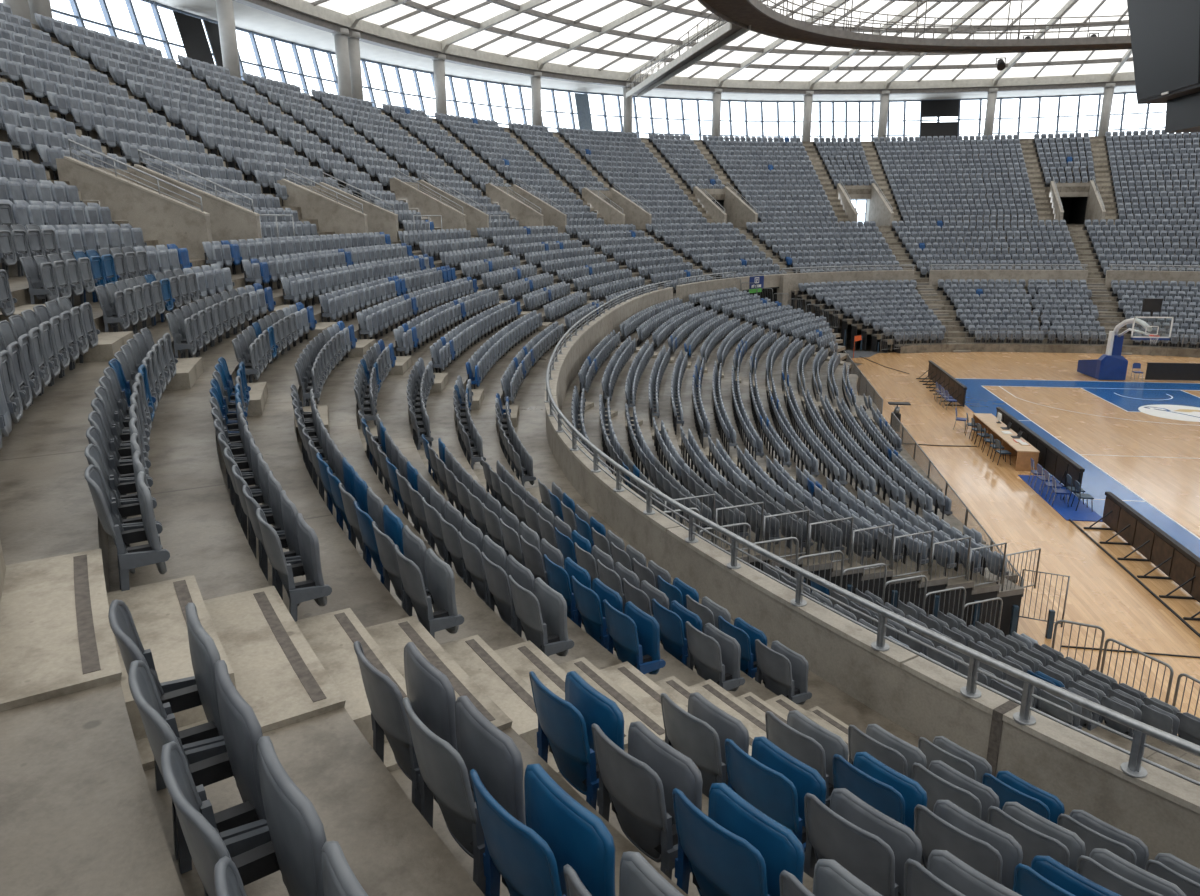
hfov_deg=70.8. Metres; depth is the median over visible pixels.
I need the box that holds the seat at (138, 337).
[133,333,172,384]
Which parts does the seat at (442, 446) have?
backrest, frame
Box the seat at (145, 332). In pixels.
[140,328,177,377]
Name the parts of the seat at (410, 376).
backrest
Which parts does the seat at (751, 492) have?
backrest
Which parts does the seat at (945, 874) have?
backrest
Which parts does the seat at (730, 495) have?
backrest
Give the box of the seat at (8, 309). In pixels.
[0,269,16,316]
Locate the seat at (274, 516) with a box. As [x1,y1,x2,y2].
[232,465,288,567]
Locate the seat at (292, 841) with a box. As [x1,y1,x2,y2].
[161,736,326,895]
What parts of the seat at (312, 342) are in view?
backrest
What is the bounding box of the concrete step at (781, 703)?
[765,694,848,761]
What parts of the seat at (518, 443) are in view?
backrest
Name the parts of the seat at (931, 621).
backrest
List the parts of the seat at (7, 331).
backrest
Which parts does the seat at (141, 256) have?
backrest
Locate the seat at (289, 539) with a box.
[242,485,303,585]
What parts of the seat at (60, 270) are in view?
backrest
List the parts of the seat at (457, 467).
backrest, frame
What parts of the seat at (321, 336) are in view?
backrest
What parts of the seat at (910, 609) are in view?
backrest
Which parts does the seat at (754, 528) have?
backrest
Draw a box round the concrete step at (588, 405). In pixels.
[579,402,593,410]
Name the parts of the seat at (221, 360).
backrest, frame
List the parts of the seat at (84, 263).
backrest, frame, frame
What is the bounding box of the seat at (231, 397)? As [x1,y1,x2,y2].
[215,363,248,410]
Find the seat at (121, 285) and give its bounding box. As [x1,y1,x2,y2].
[115,280,148,333]
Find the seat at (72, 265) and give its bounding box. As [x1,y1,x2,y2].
[47,254,84,303]
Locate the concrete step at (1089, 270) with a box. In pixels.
[1083,269,1097,271]
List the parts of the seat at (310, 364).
backrest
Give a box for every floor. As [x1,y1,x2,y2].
[768,339,893,563]
[845,350,878,357]
[851,352,1199,734]
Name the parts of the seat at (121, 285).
backrest, frame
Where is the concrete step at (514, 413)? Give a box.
[502,405,518,426]
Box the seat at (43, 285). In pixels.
[19,257,61,303]
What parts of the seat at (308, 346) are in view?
backrest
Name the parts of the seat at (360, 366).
backrest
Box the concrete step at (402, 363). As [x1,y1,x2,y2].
[388,356,412,374]
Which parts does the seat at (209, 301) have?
backrest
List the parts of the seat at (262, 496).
backrest, frame, frame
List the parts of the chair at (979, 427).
seat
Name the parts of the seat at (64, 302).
backrest, frame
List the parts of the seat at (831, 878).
backrest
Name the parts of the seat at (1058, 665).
backrest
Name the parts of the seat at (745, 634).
backrest, frame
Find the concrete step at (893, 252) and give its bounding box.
[892,251,903,253]
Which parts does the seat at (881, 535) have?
frame, backrest, frame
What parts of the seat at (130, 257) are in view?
backrest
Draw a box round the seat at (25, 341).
[0,333,43,397]
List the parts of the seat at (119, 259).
backrest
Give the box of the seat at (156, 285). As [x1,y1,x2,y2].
[135,276,166,327]
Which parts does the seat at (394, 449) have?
backrest, frame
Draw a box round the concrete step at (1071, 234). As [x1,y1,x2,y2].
[1070,233,1084,235]
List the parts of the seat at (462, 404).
backrest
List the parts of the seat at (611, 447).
backrest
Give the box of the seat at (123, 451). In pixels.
[91,397,149,472]
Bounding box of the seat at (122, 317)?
[94,285,131,331]
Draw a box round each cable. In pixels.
[860,356,908,373]
[905,443,976,446]
[1061,645,1199,657]
[1069,519,1199,636]
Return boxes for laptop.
[1000,422,1011,429]
[1011,431,1022,437]
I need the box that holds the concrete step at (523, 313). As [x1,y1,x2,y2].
[516,311,531,319]
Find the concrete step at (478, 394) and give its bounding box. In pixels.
[464,389,483,409]
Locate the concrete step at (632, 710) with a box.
[558,657,664,741]
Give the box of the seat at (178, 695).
[108,600,223,859]
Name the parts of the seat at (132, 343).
backrest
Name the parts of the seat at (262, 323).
backrest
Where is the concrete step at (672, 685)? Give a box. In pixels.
[654,676,756,755]
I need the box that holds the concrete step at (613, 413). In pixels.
[605,410,617,419]
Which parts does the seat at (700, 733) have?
frame, backrest, frame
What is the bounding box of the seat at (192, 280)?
[173,269,200,310]
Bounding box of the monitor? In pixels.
[997,412,1001,422]
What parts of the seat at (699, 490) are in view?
backrest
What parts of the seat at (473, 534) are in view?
frame, backrest, frame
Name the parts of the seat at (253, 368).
backrest, frame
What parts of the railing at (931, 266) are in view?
rail, rail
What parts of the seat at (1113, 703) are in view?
frame, backrest, frame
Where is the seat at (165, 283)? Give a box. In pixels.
[144,274,174,324]
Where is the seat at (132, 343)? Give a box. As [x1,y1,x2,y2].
[126,338,167,392]
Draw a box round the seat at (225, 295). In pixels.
[220,291,246,337]
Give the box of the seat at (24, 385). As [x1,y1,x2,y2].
[6,341,34,409]
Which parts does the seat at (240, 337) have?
backrest, frame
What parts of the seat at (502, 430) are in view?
backrest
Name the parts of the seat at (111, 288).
backrest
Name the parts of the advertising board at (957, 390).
panel, panel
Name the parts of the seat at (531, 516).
backrest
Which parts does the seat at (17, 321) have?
backrest, frame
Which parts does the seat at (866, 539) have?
backrest, frame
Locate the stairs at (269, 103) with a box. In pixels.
[243,84,357,169]
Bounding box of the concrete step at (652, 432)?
[651,428,667,439]
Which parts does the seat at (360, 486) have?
backrest, frame, frame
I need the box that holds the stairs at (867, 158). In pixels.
[862,144,899,225]
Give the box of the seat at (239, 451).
[211,407,249,499]
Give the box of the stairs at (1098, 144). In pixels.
[1090,139,1115,224]
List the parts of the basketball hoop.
plate, frame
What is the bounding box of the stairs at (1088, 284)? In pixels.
[1087,283,1131,354]
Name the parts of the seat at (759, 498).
backrest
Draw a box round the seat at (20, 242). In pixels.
[0,225,33,277]
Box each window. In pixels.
[51,0,173,59]
[155,2,308,93]
[296,43,407,109]
[398,66,510,124]
[504,83,607,131]
[603,93,701,139]
[699,99,795,140]
[795,101,873,141]
[850,199,866,224]
[874,98,981,136]
[980,94,1100,136]
[1099,92,1196,132]
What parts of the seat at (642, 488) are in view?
backrest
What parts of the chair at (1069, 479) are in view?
backrest, seat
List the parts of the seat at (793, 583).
backrest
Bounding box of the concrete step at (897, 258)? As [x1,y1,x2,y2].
[896,257,907,259]
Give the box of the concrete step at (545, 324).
[536,322,551,330]
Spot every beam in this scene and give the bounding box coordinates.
[151,0,1135,100]
[233,0,1135,94]
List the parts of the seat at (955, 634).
backrest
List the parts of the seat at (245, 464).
backrest, frame, frame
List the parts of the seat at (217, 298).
backrest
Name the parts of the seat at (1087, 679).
backrest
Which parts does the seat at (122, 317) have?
backrest, frame, frame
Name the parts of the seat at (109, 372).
backrest, frame, frame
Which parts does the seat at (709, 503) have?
backrest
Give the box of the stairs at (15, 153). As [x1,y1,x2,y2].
[12,150,111,218]
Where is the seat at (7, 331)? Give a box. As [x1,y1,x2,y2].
[0,320,52,405]
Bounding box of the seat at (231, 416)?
[210,379,247,422]
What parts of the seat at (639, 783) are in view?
frame, backrest, frame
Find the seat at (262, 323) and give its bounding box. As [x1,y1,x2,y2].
[258,319,282,367]
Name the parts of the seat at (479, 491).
frame, backrest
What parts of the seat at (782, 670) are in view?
frame, backrest, frame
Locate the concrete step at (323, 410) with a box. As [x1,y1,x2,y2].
[296,405,328,441]
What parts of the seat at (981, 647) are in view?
backrest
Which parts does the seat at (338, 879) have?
backrest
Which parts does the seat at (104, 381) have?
backrest, frame, frame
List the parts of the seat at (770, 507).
backrest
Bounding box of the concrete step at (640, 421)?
[625,420,642,429]
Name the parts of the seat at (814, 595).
backrest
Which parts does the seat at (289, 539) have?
backrest, frame, frame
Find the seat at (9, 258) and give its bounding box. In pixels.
[0,230,18,270]
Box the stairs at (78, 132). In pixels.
[0,78,129,164]
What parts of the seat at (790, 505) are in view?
backrest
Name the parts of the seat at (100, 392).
backrest, frame, frame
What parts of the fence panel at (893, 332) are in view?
fence panel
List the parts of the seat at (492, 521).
backrest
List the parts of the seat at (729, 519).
backrest, frame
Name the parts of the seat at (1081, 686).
backrest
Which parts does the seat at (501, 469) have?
backrest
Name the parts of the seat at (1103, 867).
backrest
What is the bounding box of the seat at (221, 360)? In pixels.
[218,357,250,404]
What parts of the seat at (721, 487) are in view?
backrest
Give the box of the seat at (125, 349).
[120,344,162,401]
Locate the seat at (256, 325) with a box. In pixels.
[252,322,277,368]
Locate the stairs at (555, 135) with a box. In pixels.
[553,134,608,186]
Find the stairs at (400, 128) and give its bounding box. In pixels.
[381,112,519,224]
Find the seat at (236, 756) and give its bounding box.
[128,660,267,895]
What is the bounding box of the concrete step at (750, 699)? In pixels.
[736,692,786,723]
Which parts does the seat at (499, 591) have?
frame, backrest, frame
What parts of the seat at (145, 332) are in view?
backrest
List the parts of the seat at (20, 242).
backrest, frame, frame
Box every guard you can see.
[665,494,714,542]
[715,502,763,549]
[741,282,756,293]
[757,288,772,299]
[762,510,809,557]
[773,293,788,304]
[789,298,805,310]
[806,304,822,315]
[807,517,852,564]
[823,310,839,327]
[850,524,894,569]
[891,530,933,576]
[929,536,970,579]
[967,542,1006,585]
[1001,548,1040,590]
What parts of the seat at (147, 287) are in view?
backrest, frame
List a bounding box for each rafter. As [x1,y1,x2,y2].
[347,0,410,28]
[440,0,550,52]
[536,0,670,70]
[628,0,766,81]
[717,0,849,86]
[809,0,928,89]
[885,0,990,88]
[993,0,1078,86]
[1109,49,1131,81]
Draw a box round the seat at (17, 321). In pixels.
[8,314,62,403]
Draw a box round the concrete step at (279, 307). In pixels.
[263,305,295,318]
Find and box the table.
[972,413,1039,470]
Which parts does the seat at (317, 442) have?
backrest, frame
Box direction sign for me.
[749,275,763,292]
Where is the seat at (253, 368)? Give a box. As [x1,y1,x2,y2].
[232,338,260,380]
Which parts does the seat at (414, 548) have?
frame, backrest, frame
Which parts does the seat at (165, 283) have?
backrest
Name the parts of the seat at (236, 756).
backrest, frame, frame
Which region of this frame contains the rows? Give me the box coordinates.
[0,2,1199,656]
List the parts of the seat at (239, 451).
backrest, frame, frame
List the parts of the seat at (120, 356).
backrest, frame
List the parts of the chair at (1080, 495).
backrest, seat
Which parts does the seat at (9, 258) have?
frame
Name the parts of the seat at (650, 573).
backrest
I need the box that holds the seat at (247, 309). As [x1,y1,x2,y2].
[229,289,253,333]
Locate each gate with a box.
[663,508,699,533]
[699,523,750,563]
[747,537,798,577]
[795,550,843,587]
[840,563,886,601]
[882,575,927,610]
[922,587,965,619]
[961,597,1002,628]
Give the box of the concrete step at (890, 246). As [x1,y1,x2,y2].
[889,245,900,247]
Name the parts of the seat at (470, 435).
backrest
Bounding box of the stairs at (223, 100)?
[177,67,399,239]
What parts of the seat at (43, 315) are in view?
backrest, frame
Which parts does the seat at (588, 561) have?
backrest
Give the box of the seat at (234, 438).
[210,397,242,483]
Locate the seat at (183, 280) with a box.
[164,270,192,313]
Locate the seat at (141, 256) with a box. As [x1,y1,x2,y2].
[122,247,151,277]
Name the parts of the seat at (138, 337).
backrest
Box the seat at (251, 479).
[218,432,263,526]
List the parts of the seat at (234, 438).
backrest, frame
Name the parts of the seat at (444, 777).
frame, backrest, frame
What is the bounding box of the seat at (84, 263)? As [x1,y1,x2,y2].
[60,252,96,306]
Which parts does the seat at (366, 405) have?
backrest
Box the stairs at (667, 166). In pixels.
[641,140,713,221]
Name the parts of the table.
panel, panel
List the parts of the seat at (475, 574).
frame, backrest, frame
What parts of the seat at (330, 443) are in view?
backrest, frame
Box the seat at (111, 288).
[105,283,140,331]
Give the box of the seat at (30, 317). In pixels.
[21,309,71,393]
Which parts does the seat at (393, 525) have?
backrest, frame, frame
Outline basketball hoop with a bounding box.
[1077,298,1173,379]
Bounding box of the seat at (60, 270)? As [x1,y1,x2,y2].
[33,255,73,302]
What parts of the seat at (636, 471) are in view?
backrest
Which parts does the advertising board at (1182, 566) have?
panel, panel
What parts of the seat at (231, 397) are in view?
backrest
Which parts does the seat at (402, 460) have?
backrest, frame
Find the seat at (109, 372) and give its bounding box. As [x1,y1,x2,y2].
[103,366,152,432]
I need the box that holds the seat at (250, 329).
[247,326,273,363]
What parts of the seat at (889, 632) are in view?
backrest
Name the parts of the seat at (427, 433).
backrest, frame, frame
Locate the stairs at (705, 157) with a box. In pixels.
[694,142,740,197]
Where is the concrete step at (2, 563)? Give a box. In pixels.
[0,542,5,602]
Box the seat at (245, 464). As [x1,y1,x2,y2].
[213,419,255,510]
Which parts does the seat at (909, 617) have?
backrest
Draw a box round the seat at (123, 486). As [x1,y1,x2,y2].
[86,426,155,517]
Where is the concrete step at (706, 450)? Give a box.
[704,447,710,459]
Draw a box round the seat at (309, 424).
[291,392,316,452]
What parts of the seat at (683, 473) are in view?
backrest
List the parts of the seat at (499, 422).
backrest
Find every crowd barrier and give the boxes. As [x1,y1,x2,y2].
[1051,620,1104,670]
[1100,638,1173,703]
[1172,673,1199,715]
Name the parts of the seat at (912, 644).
backrest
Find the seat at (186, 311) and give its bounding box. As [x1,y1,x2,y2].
[181,305,210,357]
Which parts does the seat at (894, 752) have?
backrest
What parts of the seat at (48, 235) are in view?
backrest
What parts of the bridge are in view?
railing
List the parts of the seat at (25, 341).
backrest, frame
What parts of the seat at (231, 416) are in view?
backrest, frame, frame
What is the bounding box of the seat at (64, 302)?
[56,296,99,368]
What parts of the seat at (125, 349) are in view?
backrest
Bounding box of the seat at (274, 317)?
[270,312,293,357]
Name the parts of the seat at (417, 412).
backrest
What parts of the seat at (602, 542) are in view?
backrest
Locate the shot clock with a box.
[1141,298,1162,316]
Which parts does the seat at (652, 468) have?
backrest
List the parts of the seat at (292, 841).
backrest, frame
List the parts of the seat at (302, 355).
backrest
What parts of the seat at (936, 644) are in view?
backrest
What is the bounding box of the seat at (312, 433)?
[292,400,318,462]
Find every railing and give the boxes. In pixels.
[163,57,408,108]
[544,280,1199,785]
[678,271,735,285]
[781,265,914,273]
[929,264,1087,269]
[1109,264,1199,270]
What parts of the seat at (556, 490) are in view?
backrest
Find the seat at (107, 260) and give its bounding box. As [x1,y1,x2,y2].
[86,250,118,301]
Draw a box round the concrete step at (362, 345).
[344,339,375,356]
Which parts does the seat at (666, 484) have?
backrest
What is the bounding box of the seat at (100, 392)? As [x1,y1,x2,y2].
[94,386,149,458]
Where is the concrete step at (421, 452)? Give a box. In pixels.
[417,448,439,485]
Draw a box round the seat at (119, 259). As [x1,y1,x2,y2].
[98,249,129,282]
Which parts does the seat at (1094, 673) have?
backrest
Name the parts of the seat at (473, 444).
backrest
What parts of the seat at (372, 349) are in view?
backrest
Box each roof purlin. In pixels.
[391,0,1132,70]
[486,0,998,55]
[625,0,1128,32]
[885,0,1026,1]
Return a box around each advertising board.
[916,361,966,406]
[996,407,1084,493]
[1083,492,1199,620]
[1145,362,1199,380]
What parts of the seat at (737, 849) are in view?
frame, backrest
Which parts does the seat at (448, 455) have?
backrest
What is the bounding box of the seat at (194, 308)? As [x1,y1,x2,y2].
[188,302,217,355]
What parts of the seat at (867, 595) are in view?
backrest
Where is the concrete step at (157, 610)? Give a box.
[107,575,235,740]
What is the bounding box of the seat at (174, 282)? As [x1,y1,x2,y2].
[154,272,183,321]
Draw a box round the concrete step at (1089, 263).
[1081,262,1095,265]
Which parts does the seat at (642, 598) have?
backrest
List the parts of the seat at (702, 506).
backrest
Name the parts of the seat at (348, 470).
backrest, frame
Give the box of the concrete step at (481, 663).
[441,635,549,753]
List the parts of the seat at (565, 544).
backrest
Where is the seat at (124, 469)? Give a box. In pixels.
[88,411,152,494]
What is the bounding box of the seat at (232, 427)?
[209,387,247,432]
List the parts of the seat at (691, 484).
backrest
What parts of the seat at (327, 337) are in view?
backrest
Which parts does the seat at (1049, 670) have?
backrest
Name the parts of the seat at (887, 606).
backrest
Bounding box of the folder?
[1018,442,1030,445]
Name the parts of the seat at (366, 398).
backrest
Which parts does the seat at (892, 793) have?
backrest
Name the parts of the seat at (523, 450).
backrest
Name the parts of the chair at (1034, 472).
seat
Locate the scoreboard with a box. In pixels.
[1127,0,1199,132]
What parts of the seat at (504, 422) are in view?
backrest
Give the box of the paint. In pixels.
[955,378,1199,557]
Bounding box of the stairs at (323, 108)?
[311,99,409,175]
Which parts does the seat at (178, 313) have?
backrest, frame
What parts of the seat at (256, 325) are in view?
backrest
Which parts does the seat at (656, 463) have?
backrest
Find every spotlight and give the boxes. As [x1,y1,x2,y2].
[995,57,1005,70]
[1023,35,1032,38]
[1089,33,1098,36]
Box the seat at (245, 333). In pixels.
[241,330,268,382]
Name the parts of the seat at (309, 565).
backrest, frame, frame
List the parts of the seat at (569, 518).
backrest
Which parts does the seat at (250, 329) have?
backrest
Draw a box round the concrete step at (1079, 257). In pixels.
[1078,256,1093,258]
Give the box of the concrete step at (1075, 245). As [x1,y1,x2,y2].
[1074,244,1088,246]
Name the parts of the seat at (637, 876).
backrest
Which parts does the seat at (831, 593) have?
backrest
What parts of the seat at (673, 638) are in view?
backrest, frame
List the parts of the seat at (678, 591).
backrest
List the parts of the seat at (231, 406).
backrest, frame, frame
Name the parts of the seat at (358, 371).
backrest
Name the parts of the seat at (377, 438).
backrest, frame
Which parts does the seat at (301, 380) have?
backrest, frame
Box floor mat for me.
[1018,475,1102,521]
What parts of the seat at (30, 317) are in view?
backrest, frame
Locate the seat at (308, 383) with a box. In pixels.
[296,357,321,405]
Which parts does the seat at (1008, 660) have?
backrest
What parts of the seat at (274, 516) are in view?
backrest, frame, frame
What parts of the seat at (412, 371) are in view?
backrest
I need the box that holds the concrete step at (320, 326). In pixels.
[304,322,336,338]
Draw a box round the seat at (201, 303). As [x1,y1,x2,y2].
[196,299,224,350]
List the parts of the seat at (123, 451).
backrest, frame, frame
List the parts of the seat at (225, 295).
backrest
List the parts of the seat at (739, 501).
backrest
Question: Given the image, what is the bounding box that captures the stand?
[888,402,910,427]
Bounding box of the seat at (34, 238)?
[11,225,47,275]
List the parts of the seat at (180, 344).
backrest, frame, frame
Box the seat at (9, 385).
[0,350,24,423]
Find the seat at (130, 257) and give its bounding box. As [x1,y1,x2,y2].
[110,248,140,279]
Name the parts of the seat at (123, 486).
backrest, frame, frame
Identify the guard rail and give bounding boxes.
[259,214,294,239]
[413,215,441,229]
[490,215,507,227]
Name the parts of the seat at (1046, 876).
backrest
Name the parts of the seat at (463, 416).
backrest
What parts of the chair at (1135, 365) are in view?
backrest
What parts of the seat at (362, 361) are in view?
backrest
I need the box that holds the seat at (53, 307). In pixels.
[45,300,90,375]
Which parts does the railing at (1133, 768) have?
post, post, post, post, plate, post, plate, plate, post, plate, post, plate, post, plate, post, plate, post, plate, post, plate, post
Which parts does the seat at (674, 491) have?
backrest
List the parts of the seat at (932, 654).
backrest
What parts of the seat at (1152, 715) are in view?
backrest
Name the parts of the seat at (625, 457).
backrest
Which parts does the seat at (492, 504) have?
backrest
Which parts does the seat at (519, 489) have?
backrest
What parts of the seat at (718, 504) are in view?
backrest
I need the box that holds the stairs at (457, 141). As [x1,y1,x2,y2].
[432,121,506,182]
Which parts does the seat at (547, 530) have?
backrest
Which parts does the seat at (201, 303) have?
backrest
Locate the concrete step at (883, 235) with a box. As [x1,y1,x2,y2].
[882,234,893,236]
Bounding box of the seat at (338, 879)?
[214,841,367,895]
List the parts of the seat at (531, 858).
frame, backrest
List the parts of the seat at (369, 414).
backrest, frame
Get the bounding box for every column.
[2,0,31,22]
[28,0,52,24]
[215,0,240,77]
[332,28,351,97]
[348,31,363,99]
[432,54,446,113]
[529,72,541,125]
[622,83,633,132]
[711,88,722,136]
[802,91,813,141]
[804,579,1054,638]
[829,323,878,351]
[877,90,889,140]
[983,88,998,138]
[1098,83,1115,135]
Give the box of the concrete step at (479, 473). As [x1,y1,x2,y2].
[473,468,497,499]
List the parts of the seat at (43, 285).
backrest, frame, frame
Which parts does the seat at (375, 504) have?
backrest, frame, frame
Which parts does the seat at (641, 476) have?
backrest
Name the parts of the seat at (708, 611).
backrest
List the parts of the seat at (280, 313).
backrest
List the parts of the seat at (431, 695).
frame, backrest, frame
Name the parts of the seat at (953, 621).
backrest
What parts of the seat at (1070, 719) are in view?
backrest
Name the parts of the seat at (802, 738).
backrest, frame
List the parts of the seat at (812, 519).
backrest, frame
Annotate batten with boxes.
[310,0,329,5]
[380,0,449,27]
[410,1,491,35]
[473,0,583,50]
[505,0,623,56]
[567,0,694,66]
[598,9,708,70]
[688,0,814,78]
[748,0,869,81]
[770,0,785,8]
[779,1,894,82]
[835,2,940,82]
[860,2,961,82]
[917,1,1009,81]
[951,0,1038,80]
[1034,0,1105,78]
[1072,8,1127,76]
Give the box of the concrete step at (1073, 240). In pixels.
[1072,239,1086,241]
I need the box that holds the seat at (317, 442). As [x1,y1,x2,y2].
[294,408,322,471]
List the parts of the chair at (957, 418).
seat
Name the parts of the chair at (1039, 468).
backrest, seat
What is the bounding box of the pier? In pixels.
[779,274,788,305]
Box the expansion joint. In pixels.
[986,700,1018,776]
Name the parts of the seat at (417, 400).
backrest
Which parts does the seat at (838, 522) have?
backrest, frame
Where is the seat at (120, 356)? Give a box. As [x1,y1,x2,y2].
[114,351,158,410]
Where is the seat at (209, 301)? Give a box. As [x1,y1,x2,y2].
[204,296,231,345]
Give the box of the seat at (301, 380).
[294,363,320,406]
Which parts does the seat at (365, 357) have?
backrest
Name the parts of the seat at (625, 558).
backrest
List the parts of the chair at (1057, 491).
backrest, seat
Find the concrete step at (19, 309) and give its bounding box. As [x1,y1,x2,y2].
[0,304,45,321]
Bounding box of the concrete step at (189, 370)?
[166,357,203,389]
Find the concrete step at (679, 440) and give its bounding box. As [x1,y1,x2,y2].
[677,438,687,448]
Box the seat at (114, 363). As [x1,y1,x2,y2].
[108,358,155,421]
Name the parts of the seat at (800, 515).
backrest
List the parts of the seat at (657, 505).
backrest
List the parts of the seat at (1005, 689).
backrest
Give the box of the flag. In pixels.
[853,335,861,357]
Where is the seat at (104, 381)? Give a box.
[98,376,150,443]
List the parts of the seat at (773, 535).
frame, backrest, frame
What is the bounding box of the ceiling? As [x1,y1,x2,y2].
[304,0,1133,80]
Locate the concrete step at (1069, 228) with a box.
[1068,227,1081,229]
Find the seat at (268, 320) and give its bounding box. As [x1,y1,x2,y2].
[264,315,287,362]
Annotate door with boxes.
[1060,198,1071,223]
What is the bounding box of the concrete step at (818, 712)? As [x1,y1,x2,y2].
[806,706,848,736]
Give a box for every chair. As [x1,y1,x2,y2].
[934,382,940,398]
[937,384,949,403]
[940,387,952,406]
[943,390,956,409]
[953,407,966,430]
[964,413,977,435]
[969,418,983,440]
[974,423,990,446]
[981,428,994,450]
[987,434,1004,458]
[992,439,1011,464]
[1028,458,1045,486]
[1033,464,1053,492]
[1041,470,1061,499]
[1048,476,1069,506]
[1063,474,1084,503]
[1071,480,1093,511]
[1130,363,1142,380]
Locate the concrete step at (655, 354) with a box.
[651,352,658,357]
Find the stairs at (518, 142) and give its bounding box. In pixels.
[504,130,606,223]
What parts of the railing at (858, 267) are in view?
rail, rail, rail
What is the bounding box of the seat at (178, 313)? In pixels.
[173,309,204,357]
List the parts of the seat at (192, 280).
backrest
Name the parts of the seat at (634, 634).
frame, backrest, frame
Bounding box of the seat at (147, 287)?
[125,278,157,332]
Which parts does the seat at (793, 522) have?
backrest, frame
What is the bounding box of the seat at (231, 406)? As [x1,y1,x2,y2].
[212,371,247,419]
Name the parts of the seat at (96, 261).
backrest, frame, frame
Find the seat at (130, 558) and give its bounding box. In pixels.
[84,464,169,590]
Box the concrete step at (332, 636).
[295,608,407,747]
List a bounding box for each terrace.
[0,224,1199,895]
[561,307,1023,636]
[791,286,1199,357]
[1082,720,1199,781]
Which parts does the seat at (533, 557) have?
backrest, frame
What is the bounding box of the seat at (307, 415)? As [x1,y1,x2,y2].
[290,384,313,442]
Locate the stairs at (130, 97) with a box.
[32,28,261,192]
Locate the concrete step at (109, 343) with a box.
[76,331,133,362]
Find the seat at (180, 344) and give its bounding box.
[165,313,197,357]
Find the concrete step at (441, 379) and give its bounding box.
[430,373,448,392]
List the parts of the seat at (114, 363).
backrest, frame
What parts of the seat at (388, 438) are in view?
backrest, frame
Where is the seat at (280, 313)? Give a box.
[276,309,299,353]
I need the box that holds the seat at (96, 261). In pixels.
[73,251,107,302]
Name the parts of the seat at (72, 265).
backrest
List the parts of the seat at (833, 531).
frame, backrest, frame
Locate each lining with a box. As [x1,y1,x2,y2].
[712,200,723,210]
[866,199,869,220]
[1060,197,1087,223]
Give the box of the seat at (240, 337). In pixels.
[236,334,264,382]
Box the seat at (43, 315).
[33,305,80,384]
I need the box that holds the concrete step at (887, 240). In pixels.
[885,239,896,241]
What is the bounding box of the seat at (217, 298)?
[212,294,238,341]
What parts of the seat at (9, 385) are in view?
frame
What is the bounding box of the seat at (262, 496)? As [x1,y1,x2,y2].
[224,447,275,544]
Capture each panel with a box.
[173,11,214,64]
[203,20,222,66]
[574,93,592,130]
[849,357,854,373]
[854,364,859,394]
[859,371,866,395]
[866,380,873,400]
[873,389,882,413]
[891,332,904,350]
[891,412,902,438]
[902,426,915,458]
[904,331,917,344]
[914,442,929,476]
[917,331,931,344]
[920,122,957,140]
[921,99,958,116]
[928,460,946,495]
[931,330,947,344]
[945,482,967,524]
[965,330,986,343]
[965,508,992,549]
[986,330,1011,343]
[991,540,1023,586]
[1011,330,1053,343]
[1019,569,1069,626]
[1054,331,1091,344]
[1091,331,1118,345]
[1140,333,1163,347]
[1162,333,1183,347]
[1182,334,1199,347]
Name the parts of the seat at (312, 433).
backrest, frame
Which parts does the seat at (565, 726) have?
frame, backrest, frame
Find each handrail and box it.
[68,139,202,211]
[138,149,253,211]
[284,168,362,212]
[323,172,394,213]
[395,169,462,212]
[422,172,485,212]
[490,176,540,213]
[516,179,564,213]
[586,182,622,212]
[613,183,649,213]
[696,182,722,208]
[727,182,755,212]
[839,179,856,212]
[873,179,892,210]
[1053,176,1062,209]
[1092,177,1104,209]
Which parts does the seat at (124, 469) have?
backrest, frame, frame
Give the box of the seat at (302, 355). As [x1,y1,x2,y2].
[299,353,323,405]
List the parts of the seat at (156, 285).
backrest, frame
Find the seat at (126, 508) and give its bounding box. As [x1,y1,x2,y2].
[85,443,161,584]
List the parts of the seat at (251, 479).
backrest, frame, frame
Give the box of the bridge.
[626,13,750,97]
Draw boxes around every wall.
[56,156,211,258]
[96,167,136,183]
[127,164,261,242]
[277,179,367,234]
[300,185,320,193]
[315,182,398,241]
[389,177,466,231]
[405,182,420,190]
[418,180,488,234]
[486,183,543,226]
[496,186,513,195]
[511,184,566,231]
[545,270,1199,868]
[582,187,624,225]
[590,190,610,198]
[609,188,651,228]
[676,270,913,339]
[693,186,726,223]
[701,189,724,193]
[723,187,757,226]
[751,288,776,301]
[837,183,857,225]
[842,185,871,198]
[868,183,893,225]
[929,270,1087,286]
[1049,181,1063,224]
[1056,183,1089,196]
[1084,180,1105,224]
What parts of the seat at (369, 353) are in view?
backrest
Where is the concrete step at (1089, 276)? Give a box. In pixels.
[1088,275,1100,277]
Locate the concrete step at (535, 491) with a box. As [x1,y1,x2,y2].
[525,487,541,503]
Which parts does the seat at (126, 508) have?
backrest, frame, frame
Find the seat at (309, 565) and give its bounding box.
[256,508,331,621]
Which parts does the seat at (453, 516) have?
frame, backrest, frame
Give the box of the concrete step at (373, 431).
[358,427,386,452]
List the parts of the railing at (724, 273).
rail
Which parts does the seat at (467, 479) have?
backrest, frame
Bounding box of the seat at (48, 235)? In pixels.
[26,224,60,269]

